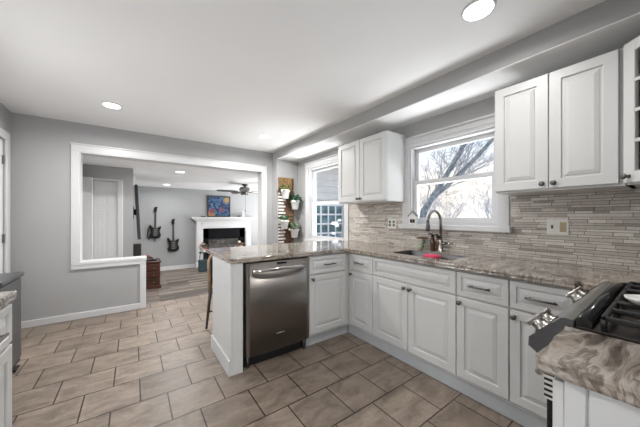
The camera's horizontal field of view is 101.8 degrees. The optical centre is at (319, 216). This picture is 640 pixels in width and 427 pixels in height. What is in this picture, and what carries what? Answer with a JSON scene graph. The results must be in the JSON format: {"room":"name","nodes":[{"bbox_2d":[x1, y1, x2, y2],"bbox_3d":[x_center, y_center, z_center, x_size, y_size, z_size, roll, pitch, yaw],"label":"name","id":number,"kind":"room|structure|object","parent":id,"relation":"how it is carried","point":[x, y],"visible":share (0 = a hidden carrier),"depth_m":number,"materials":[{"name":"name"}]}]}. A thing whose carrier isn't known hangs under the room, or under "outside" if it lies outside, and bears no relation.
{"room":"kitchen","nodes":[
{"label":"kitchen","id":0,"kind":"room"},
{"bbox_2d":[0,103,11,272],"bbox_3d":[-2.018,0.048,0.828,0.150,2.385,4.860,0,0,-36],"label":"wall","id":1,"kind":"structure","parent":0,"point":[5,114],"depth_m":2.73,"materials":[{"name":"paint"}]},
{"bbox_2d":[0,128,9,272],"bbox_3d":[-3.039,0.177,2.354,0.065,2.125,0.970,0,0,-36],"label":"door frame","id":2,"kind":"structure","parent":1,"relation":"in","point":[4,159],"depth_m":2.69,"materials":[{"name":"white wood"}]},
{"bbox_2d":[83,164,132,256],"bbox_3d":[-3.691,0.330,4.022,1.300,2.280,0.120,0,0,-36],"label":"wall","id":3,"kind":"structure","parent":0,"point":[94,171],"depth_m":4.29,"materials":[{"name":"paint"}]},
{"bbox_2d":[83,177,92,259],"bbox_3d":[-3.722,0.427,3.762,0.645,2.065,0.106,0,0,-36],"label":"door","id":4,"kind":"structure","parent":3,"relation":"in","point":[87,181],"depth_m":3.93,"materials":[{"name":"white wood"}]},
{"bbox_2d":[93,178,122,258],"bbox_3d":[-3.634,0.432,4.014,0.942,2.075,0.079,0,0,-36],"label":"door","id":5,"kind":"structure","parent":3,"relation":"in","point":[107,196],"depth_m":4.18,"materials":[{"name":"white wood"}]},
{"bbox_2d":[12,113,272,321],"bbox_3d":[-1.995,0.048,3.942,3.820,2.385,0.170,0,0,-36],"label":"wall","id":6,"kind":"structure","parent":0,"point":[41,146],"depth_m":3.06,"materials":[{"name":"paint"}]},
{"bbox_2d":[21,303,139,328],"bbox_3d":[-2.108,1.201,3.747,3.110,0.078,0.014,0,0,-36],"label":"baseboard","id":7,"kind":"structure","parent":6,"relation":"attached to","point":[56,319],"depth_m":3.15,"materials":[{"name":"white wood"}]},
{"bbox_2d":[70,142,266,308],"bbox_3d":[-2.016,0.173,3.922,2.533,2.133,0.218,0,0,-36],"label":"trim","id":8,"kind":"structure","parent":6,"relation":"attached to","point":[78,150],"depth_m":3.46,"materials":[{"name":"white wood"}]},
{"bbox_2d":[83,156,257,192],"bbox_3d":[-2.459,-0.870,6.378,6.050,0.120,4.330,0,0,-36],"label":"ceiling","id":9,"kind":"structure","parent":0,"point":[149,174],"depth_m":5.20,"materials":[{"name":"paint"}]},
{"bbox_2d":[216,184,257,211],"bbox_3d":[-1.912,-0.465,6.456,1.237,0.690,1.243,0,0,-36],"label":"ceiling fan","id":10,"kind":"object","parent":9,"relation":"hanging from","point":[244,190],"visible":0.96,"depth_m":6.38,"materials":[{"name":"metal"}]},
{"bbox_2d":[146,268,212,303],"bbox_3d":[-2.459,1.520,6.378,6.050,0.100,4.330,0,0,-36],"label":"floor","id":11,"kind":"structure","parent":0,"point":[188,282],"depth_m":5.50,"materials":[{"name":"brown wood"}]},
{"bbox_2d":[133,243,140,255],"bbox_3d":[-4.002,1.030,5.694,0.145,0.880,0.242,0,0,-36],"label":"floor speaker","id":12,"kind":"object","parent":11,"relation":"on","point":[136,247],"visible":0.42,"depth_m":5.60,"materials":[{"name":"black plastic"}]},
{"bbox_2d":[146,258,160,289],"bbox_3d":[-3.591,1.188,5.413,0.465,0.565,0.458,0,0,-36],"label":"chest","id":13,"kind":"object","parent":11,"relation":"on","point":[152,267],"visible":0.56,"depth_m":5.30,"materials":[{"name":"brown wood"}]},
{"bbox_2d":[198,259,207,271],"bbox_3d":[-3.157,1.317,7.041,0.246,0.305,0.176,0,0,-36],"label":"storage box","id":14,"kind":"object","parent":11,"relation":"on","point":[202,264],"visible":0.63,"depth_m":6.97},
{"bbox_2d":[190,217,256,268],"bbox_3d":[-3.015,0.737,8.103,1.900,1.467,0.820,0,0,-36],"label":"fireplace","id":15,"kind":"object","parent":11,"relation":"on","point":[216,232],"visible":0.68,"depth_m":7.89,"materials":[{"name":"wood"}]},
{"bbox_2d":[207,196,229,216],"bbox_3d":[-3.084,-0.315,7.943,0.670,0.634,0.030,0,0,-36],"label":"painting","id":16,"kind":"object","parent":15,"relation":"on","point":[217,206],"visible":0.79,"depth_m":7.93,"materials":[{"name":"multicoloured fabric"}]},
{"bbox_2d":[190,217,256,220],"bbox_3d":[-2.894,0.061,7.934,1.900,0.117,0.294,0,0,-36],"label":"mantel shelf","id":17,"kind":"object","parent":15,"relation":"attached to","point":[193,218],"depth_m":7.78,"materials":[{"name":"white wood"}]},
{"bbox_3d":[-3.253,1.225,7.245,0.222,0.491,0.236,0,0,-36],"label":"plant stand","id":18,"kind":"object","parent":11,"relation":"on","visible":0},
{"bbox_2d":[198,242,208,251],"bbox_3d":[-3.254,0.843,7.249,0.317,0.274,0.292,0,0,-4],"label":"flower pot","id":19,"kind":"object","parent":18,"relation":"on","point":[203,248],"visible":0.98,"depth_m":7.21,"materials":[{"name":"white ceramic"}]},
{"bbox_2d":[133,186,257,266],"bbox_3d":[-3.008,0.330,8.127,4.900,2.280,0.150,0,0,-36],"label":"wall","id":20,"kind":"structure","parent":0,"point":[179,204],"depth_m":7.32,"materials":[{"name":"paint"}]},
{"bbox_2d":[147,207,160,241],"bbox_3d":[-4.442,0.194,6.959,0.319,0.945,0.074,0,0,-36],"label":"electric guitar","id":21,"kind":"object","parent":20,"relation":"attached to","point":[155,232],"visible":1,"depth_m":6.95,"materials":[{"name":"wood"}]},
{"bbox_2d":[167,219,178,251],"bbox_3d":[-4.077,0.505,7.218,0.291,0.920,0.079,0,0,-36],"label":"electric guitar","id":22,"kind":"object","parent":20,"relation":"attached to","point":[173,246],"visible":1,"depth_m":7.19,"materials":[{"name":"wood"}]},
{"bbox_2d":[160,264,194,270],"bbox_3d":[-2.959,1.415,8.060,4.600,0.110,0.016,0,0,-36],"label":"baseboard","id":23,"kind":"structure","parent":20,"relation":"attached to","point":[186,265],"depth_m":7.30,"materials":[{"name":"white wood"}]},
{"bbox_2d":[12,294,523,426],"bbox_3d":[-0.577,1.380,1.968,3.820,0.280,5.030,0,0,-36],"label":"floor","id":24,"kind":"structure","parent":0,"point":[155,365],"depth_m":1.90,"materials":[{"name":"tile"}]},
{"bbox_2d":[0,304,11,426],"bbox_3d":[-1.327,0.803,0.598,0.664,0.874,0.920,0,0,-36],"label":"base cabinet","id":25,"kind":"object","parent":24,"relation":"on","point":[6,311],"visible":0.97,"depth_m":1.10,"materials":[{"name":"white wood"}]},
{"bbox_2d":[0,290,16,308],"bbox_3d":[-1.345,0.345,0.595,0.672,0.039,0.938,0,0,-36],"label":"countertop","id":26,"kind":"structure","parent":25,"relation":"on","point":[6,297],"depth_m":1.09,"materials":[{"name":"stone"}]},
{"bbox_2d":[0,272,23,372],"bbox_3d":[-2.569,0.859,2.010,0.317,0.762,0.482,0,0,-36],"label":"waste bin","id":27,"kind":"object","parent":24,"relation":"on","point":[8,281],"visible":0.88,"depth_m":2.15,"materials":[{"name":"metal"}]},
{"bbox_2d":[205,255,212,328],"bbox_3d":[-0.963,0.815,2.831,0.447,0.858,0.482,0,0,-36],"label":"dining chair","id":28,"kind":"object","parent":24,"relation":"on","point":[210,259],"visible":0.24,"depth_m":2.81,"materials":[{"name":"wood"}]},
{"bbox_2d":[211,256,242,376],"bbox_3d":[-0.382,0.803,2.587,1.202,0.874,0.565,0,0,-36],"label":"end panel","id":29,"kind":"object","parent":24,"relation":"on","point":[227,337],"visible":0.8,"depth_m":2.07,"materials":[{"name":"white wood"}]},
{"bbox_2d":[243,256,308,368],"bbox_3d":[-0.489,0.806,2.446,0.624,0.868,0.626,0,0,-36],"label":"dishwasher","id":30,"kind":"object","parent":24,"relation":"on","point":[275,292],"visible":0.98,"depth_m":2.23,"materials":[{"name":"silver metal"}]},
{"bbox_2d":[305,252,347,345],"bbox_3d":[-0.034,0.803,2.806,0.530,0.874,0.584,0,0,-36],"label":"base cabinet","id":31,"kind":"object","parent":24,"relation":"on","point":[327,272],"visible":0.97,"depth_m":2.57,"materials":[{"name":"white wood"}]},
{"bbox_2d":[345,252,374,345],"bbox_3d":[0.603,0.803,2.778,0.619,0.874,0.391,0,0,-36],"label":"base cabinet","id":32,"kind":"object","parent":24,"relation":"on","point":[361,275],"depth_m":2.60,"materials":[{"name":"white wood"}]},
{"bbox_2d":[373,256,458,390],"bbox_3d":[0.948,0.803,2.303,0.613,0.874,0.784,0,0,-36],"label":"base cabinet","id":33,"kind":"object","parent":24,"relation":"on","point":[415,306],"visible":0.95,"depth_m":2.07,"materials":[{"name":"white wood"}]},
{"bbox_2d":[205,240,639,289],"bbox_3d":[0.523,0.345,1.873,1.830,0.039,3.293,0,0,-36],"label":"countertop","id":34,"kind":"structure","parent":33,"relation":"on","point":[554,274],"depth_m":1.95,"materials":[{"name":"stone"}]},
{"bbox_2d":[416,237,427,248],"bbox_3d":[1.032,0.263,2.626,0.116,0.126,0.114,0,0,-36],"label":"storage jar","id":35,"kind":"object","parent":34,"relation":"on","point":[421,246],"visible":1,"depth_m":2.60,"materials":[{"name":"clear glass"}]},
{"bbox_2d":[394,251,463,259],"bbox_3d":[0.945,0.433,2.280,0.335,0.203,0.540,0,0,-36],"label":"sink","id":36,"kind":"object","parent":34,"relation":"in","point":[414,253],"visible":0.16,"depth_m":2.45,"materials":[{"name":"silver metal"}]},
{"bbox_2d":[423,254,440,258],"bbox_3d":[0.995,0.387,2.313,0.115,0.106,0.116,0,0,-36],"label":"dishcloth","id":37,"kind":"object","parent":36,"relation":"on","point":[436,256],"visible":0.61,"depth_m":2.28,"materials":[{"name":"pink fabric"}]},
{"bbox_2d":[428,233,434,249],"bbox_3d":[1.093,0.242,2.544,0.073,0.167,0.046,0,0,-36],"label":"soap bottle","id":38,"kind":"object","parent":34,"relation":"on","point":[432,240],"visible":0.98,"depth_m":2.54,"materials":[{"name":"orange glass"}]},
{"bbox_2d":[434,234,438,250],"bbox_3d":[1.129,0.245,2.508,0.070,0.162,0.041,0,0,-36],"label":"soap bottle","id":39,"kind":"object","parent":34,"relation":"on","point":[437,236],"visible":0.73,"depth_m":2.50,"materials":[{"name":"orange glass"}]},
{"bbox_2d":[426,210,452,251],"bbox_3d":[1.100,0.129,2.434,0.230,0.393,0.130,0,0,10],"label":"faucet","id":40,"kind":"object","parent":34,"relation":"on","point":[441,243],"visible":0.99,"depth_m":2.44,"materials":[{"name":"silver metal"}]},
{"bbox_2d":[456,270,511,419],"bbox_3d":[1.269,0.803,1.856,0.614,0.874,0.317,0,0,-36],"label":"base cabinet","id":41,"kind":"object","parent":24,"relation":"on","point":[483,301],"visible":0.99,"depth_m":1.68,"materials":[{"name":"white wood"}]},
{"bbox_2d":[510,279,588,426],"bbox_3d":[1.452,0.803,1.600,0.614,0.874,0.312,0,0,-36],"label":"base cabinet","id":42,"kind":"object","parent":24,"relation":"on","point":[528,401],"visible":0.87,"depth_m":1.50,"materials":[{"name":"white wood"}]},
{"bbox_2d":[527,281,639,426],"bbox_3d":[1.207,0.760,0.800,0.769,0.959,0.729,0,0,-36],"label":"gas range","id":43,"kind":"object","parent":24,"relation":"on","point":[604,309],"visible":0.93,"depth_m":0.83,"materials":[{"name":"silver metal"}]},
{"bbox_2d":[575,283,639,343],"bbox_3d":[1.243,0.316,0.750,0.763,0.039,0.604,0,0,-36],"label":"cooktop","id":44,"kind":"object","parent":43,"relation":"in","point":[590,318],"depth_m":0.81,"materials":[{"name":"black metal"}]},
{"bbox_2d":[624,294,639,305],"bbox_3d":[1.084,0.267,0.774,0.240,0.025,0.100,0,0,37],"label":"spoon rest","id":45,"kind":"object","parent":43,"relation":"on","point":[634,298],"visible":1,"depth_m":0.83,"materials":[{"name":"white ceramic"}]},
{"bbox_2d":[553,377,639,426],"bbox_3d":[0.823,0.803,0.441,0.268,0.874,0.600,0,0,-36],"label":"base cabinet","id":46,"kind":"object","parent":24,"relation":"on","point":[573,405],"visible":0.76,"depth_m":0.56,"materials":[{"name":"white wood"}]},
{"bbox_2d":[535,326,639,408],"bbox_3d":[0.806,0.345,0.447,0.285,0.039,0.629,0,0,-36],"label":"countertop","id":47,"kind":"structure","parent":46,"relation":"on","point":[604,365],"depth_m":0.59,"materials":[{"name":"stone"}]},
{"bbox_2d":[273,151,296,243],"bbox_3d":[-0.630,0.048,4.707,0.410,2.385,0.180,0,0,-36],"label":"wall pier","id":48,"kind":"object","parent":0,"point":[281,168],"visible":0.28,"depth_m":4.60,"materials":[{"name":"paint"}]},
{"bbox_2d":[278,177,293,243],"bbox_3d":[-0.599,-0.085,4.595,0.310,1.210,0.038,0,0,-36],"label":"wall planter","id":49,"kind":"object","parent":48,"relation":"attached to","point":[284,206],"visible":0.67,"depth_m":4.58,"materials":[{"name":"brown wood"}]},
{"bbox_2d":[278,215,289,228],"bbox_3d":[-0.614,0.086,4.451,0.247,0.238,0.218,0,0,-36],"label":"potted plant","id":50,"kind":"object","parent":49,"relation":"on","point":[284,223],"visible":1,"depth_m":4.40,"materials":[{"name":"green plant"}]},
{"bbox_2d":[277,184,293,198],"bbox_3d":[-0.600,-0.439,4.443,0.251,0.248,0.249,0,0,-36],"label":"potted plant","id":51,"kind":"object","parent":49,"relation":"on","point":[285,191],"visible":1,"depth_m":4.42,"materials":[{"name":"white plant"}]},
{"bbox_2d":[287,194,301,208],"bbox_3d":[-0.441,-0.270,4.541,0.259,0.270,0.327,0,0,-16],"label":"potted plant","id":52,"kind":"object","parent":49,"relation":"on","point":[295,200],"visible":1,"depth_m":4.52,"materials":[{"name":"green plant"}]},
{"bbox_2d":[288,223,300,237],"bbox_3d":[-0.432,0.231,4.551,0.353,0.259,0.244,0,0,-36],"label":"potted plant","id":53,"kind":"object","parent":49,"relation":"on","point":[294,230],"visible":0.99,"depth_m":4.53,"materials":[{"name":"green plant"}]},
{"bbox_2d":[0,0,605,152],"bbox_3d":[-0.573,-1.205,1.971,3.830,0.120,5.030,0,0,-36],"label":"ceiling","id":54,"kind":"structure","parent":0,"point":[231,73],"depth_m":1.85,"materials":[{"name":"paint"}]},
{"bbox_2d":[101,101,121,108],"bbox_3d":[-2.127,-1.139,2.658,0.170,0.012,0.170,0,0,-36],"label":"recessed light","id":55,"kind":"object","parent":54,"relation":"in","point":[105,103],"visible":1,"depth_m":2.64,"materials":[{"name":"white plastic"}]},
{"bbox_2d":[259,134,270,137],"bbox_3d":[-0.779,-1.139,3.676,0.170,0.012,0.170,0,0,-36],"label":"recessed light","id":56,"kind":"object","parent":54,"relation":"in","point":[260,135],"visible":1,"depth_m":3.66,"materials":[{"name":"white plastic"}]},
{"bbox_2d":[461,0,496,21],"bbox_3d":[0.873,-1.139,1.433,0.170,0.012,0.170,0,0,-36],"label":"recessed light","id":57,"kind":"object","parent":54,"relation":"in","point":[475,10],"visible":1,"depth_m":1.42,"materials":[{"name":"white plastic"}]},
{"bbox_2d":[317,167,341,205],"bbox_3d":[0.035,0.240,6.241,2.160,3.200,0.205,0,0,-36],"label":"wall","id":58,"kind":"structure","parent":0,"point":[327,180],"depth_m":6.26,"materials":[{"name":"white"}]},
{"bbox_2d":[317,201,343,237],"bbox_3d":[0.219,0.165,6.327,1.080,1.090,0.100,0,0,-36],"label":"window","id":59,"kind":"structure","parent":58,"relation":"in","point":[328,213],"depth_m":6.38,"materials":[{"name":"white glass"}]},
{"bbox_2d":[297,96,494,242],"bbox_3d":[0.963,0.048,2.970,0.150,2.385,4.860,0,0,-36],"label":"wall","id":60,"kind":"structure","parent":0,"point":[484,107],"depth_m":2.67,"materials":[{"name":"paint"}]},
{"bbox_2d":[304,153,348,241],"bbox_3d":[0.128,-0.250,4.103,0.184,1.350,1.149,0,0,-36],"label":"window","id":61,"kind":"structure","parent":60,"relation":"in","point":[311,203],"depth_m":4.43,"materials":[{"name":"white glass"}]},
{"bbox_2d":[338,130,405,203],"bbox_3d":[0.574,-0.531,3.072,0.363,0.727,0.771,0,0,-36],"label":"upper cabinet","id":62,"kind":"object","parent":60,"relation":"attached to","point":[371,169],"visible":1,"depth_m":2.85,"materials":[{"name":"white wood"}]},
{"bbox_2d":[398,113,512,232],"bbox_3d":[1.256,-0.365,2.509,0.212,0.980,1.054,0,0,-36],"label":"window","id":63,"kind":"structure","parent":60,"relation":"in","point":[499,222],"depth_m":2.44,"materials":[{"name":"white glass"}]},
{"bbox_2d":[408,211,418,223],"bbox_3d":[0.983,0.007,2.740,0.042,0.137,0.112,0,0,-36],"label":"house ornament","id":64,"kind":"object","parent":63,"relation":"on","point":[413,216],"visible":0.97,"depth_m":2.72,"materials":[{"name":"white plastic"}]},
{"bbox_2d":[495,48,631,195],"bbox_3d":[1.553,-0.536,1.708,0.363,0.737,0.612,0,0,-36],"label":"upper cabinet","id":65,"kind":"object","parent":60,"relation":"attached to","point":[561,130],"visible":0.99,"depth_m":1.58,"materials":[{"name":"white wood"}]},
{"bbox_2d":[620,35,639,188],"bbox_3d":[1.804,-0.536,1.149,0.609,0.737,0.620,0,0,-36],"label":"upper cabinet","id":66,"kind":"object","parent":60,"relation":"attached to","point":[631,175],"visible":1,"depth_m":1.32,"materials":[{"name":"white wood"}]},
{"bbox_2d":[277,0,639,158],"bbox_3d":[0.744,-1.079,2.794,0.410,0.133,4.530,0,0,-36],"label":"soffit","id":67,"kind":"structure","parent":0,"point":[607,12],"depth_m":1.77,"materials":[{"name":"paint"}]},
{"bbox_2d":[278,12,639,161],"bbox_3d":[0.745,-1.009,2.795,0.408,0.006,4.530,0,0,-36],"label":"soffit underside","id":68,"kind":"structure","parent":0,"point":[611,37],"depth_m":1.94,"materials":[{"name":"paint"}]},
{"bbox_3d":[-4.078,0.330,5.542,0.145,2.280,2.800,0,0,-36],"label":"wall","id":69,"kind":"structure","parent":0,"visible":0},
{"bbox_2d":[133,185,140,238],"bbox_3d":[-3.800,-0.095,5.391,0.128,1.050,1.050,0,0,-36],"label":"television","id":70,"kind":"object","parent":69,"relation":"attached to","point":[135,211],"visible":0.95,"depth_m":4.98,"materials":[{"name":"black plastic"}]},
{"bbox_3d":[0.847,0.048,-0.013,3.820,2.385,0.150,0,0,-36],"label":"wall","id":71,"kind":"structure","parent":0,"visible":0},
{"bbox_2d":[388,218,395,228],"bbox_3d":[0.830,0.075,3.004,0.010,0.117,0.117,0,0,-36],"label":"wall outlet","id":72,"kind":"object","parent":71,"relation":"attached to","point":[391,221],"visible":1,"depth_m":3.00,"materials":[{"name":"white plastic"}]},
{"bbox_2d":[349,188,639,271],"bbox_3d":[0.762,0.080,1.939,1.380,0.520,3.120,0,0,-36],"label":"backsplash","id":73,"kind":"structure","parent":71,"relation":"attached to","point":[604,226],"depth_m":1.87,"materials":[{"name":"tile"}]},
{"bbox_2d":[547,219,568,234],"bbox_3d":[1.670,0.070,1.829,0.016,0.110,0.117,0,0,-36],"label":"wall outlet","id":74,"kind":"object","parent":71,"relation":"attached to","point":[554,226],"visible":1,"depth_m":1.82,"materials":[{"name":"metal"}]},
{"bbox_2d":[560,222,565,231],"bbox_3d":[1.687,0.070,1.806,0.004,0.068,0.034,0,0,-36],"label":"socket","id":75,"kind":"object","parent":74,"relation":"attached to","point":[562,224],"depth_m":1.80,"materials":[{"name":"beige plastic"}]},
{"label":"outside","id":76,"kind":"structure","parent":0,"visible":0},
{"bbox_3d":[16.602,2.385,15.624,40.000,0.525,42.000,0,0,-36],"label":"ground","id":77,"kind":"structure","parent":76,"visible":0},
{"bbox_2d":[328,219,341,237],"bbox_3d":[0.308,1.115,5.449,0.498,2.156,0.966,0,0,-15],"label":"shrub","id":78,"kind":"object","parent":77,"relation":"on","point":[335,223],"visible":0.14,"depth_m":5.46,"materials":[{"name":"white plant"}]},
{"bbox_2d":[419,162,459,214],"bbox_3d":[5.143,-0.141,14.851,3.698,5.770,5.070,0,0,-17],"label":"bare tree","id":79,"kind":"object","parent":77,"relation":"on","point":[421,196],"visible":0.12,"depth_m":14.43,"materials":[{"name":"white plant"}]},
{"bbox_2d":[419,188,471,217],"bbox_3d":[8.381,0.321,17.359,3.418,4.846,3.754,0,0,-10],"label":"bare tree","id":80,"kind":"object","parent":77,"relation":"on","point":[449,203],"visible":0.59,"depth_m":16.93,"materials":[{"name":"white plant"}]},
{"bbox_2d":[419,138,493,217],"bbox_3d":[4.861,-1.678,7.932,3.769,7.796,4.334,0,0,-28],"label":"bare tree","id":81,"kind":"object","parent":77,"relation":"on","point":[440,188],"visible":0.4,"depth_m":8.02,"materials":[{"name":"plant"}]},
{"bbox_2d":[458,179,491,217],"bbox_3d":[7.863,0.313,11.453,3.250,4.862,4.141,0,0,26],"label":"bare tree","id":82,"kind":"object","parent":77,"relation":"on","point":[469,192],"visible":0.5,"depth_m":11.56,"materials":[{"name":"white plant"}]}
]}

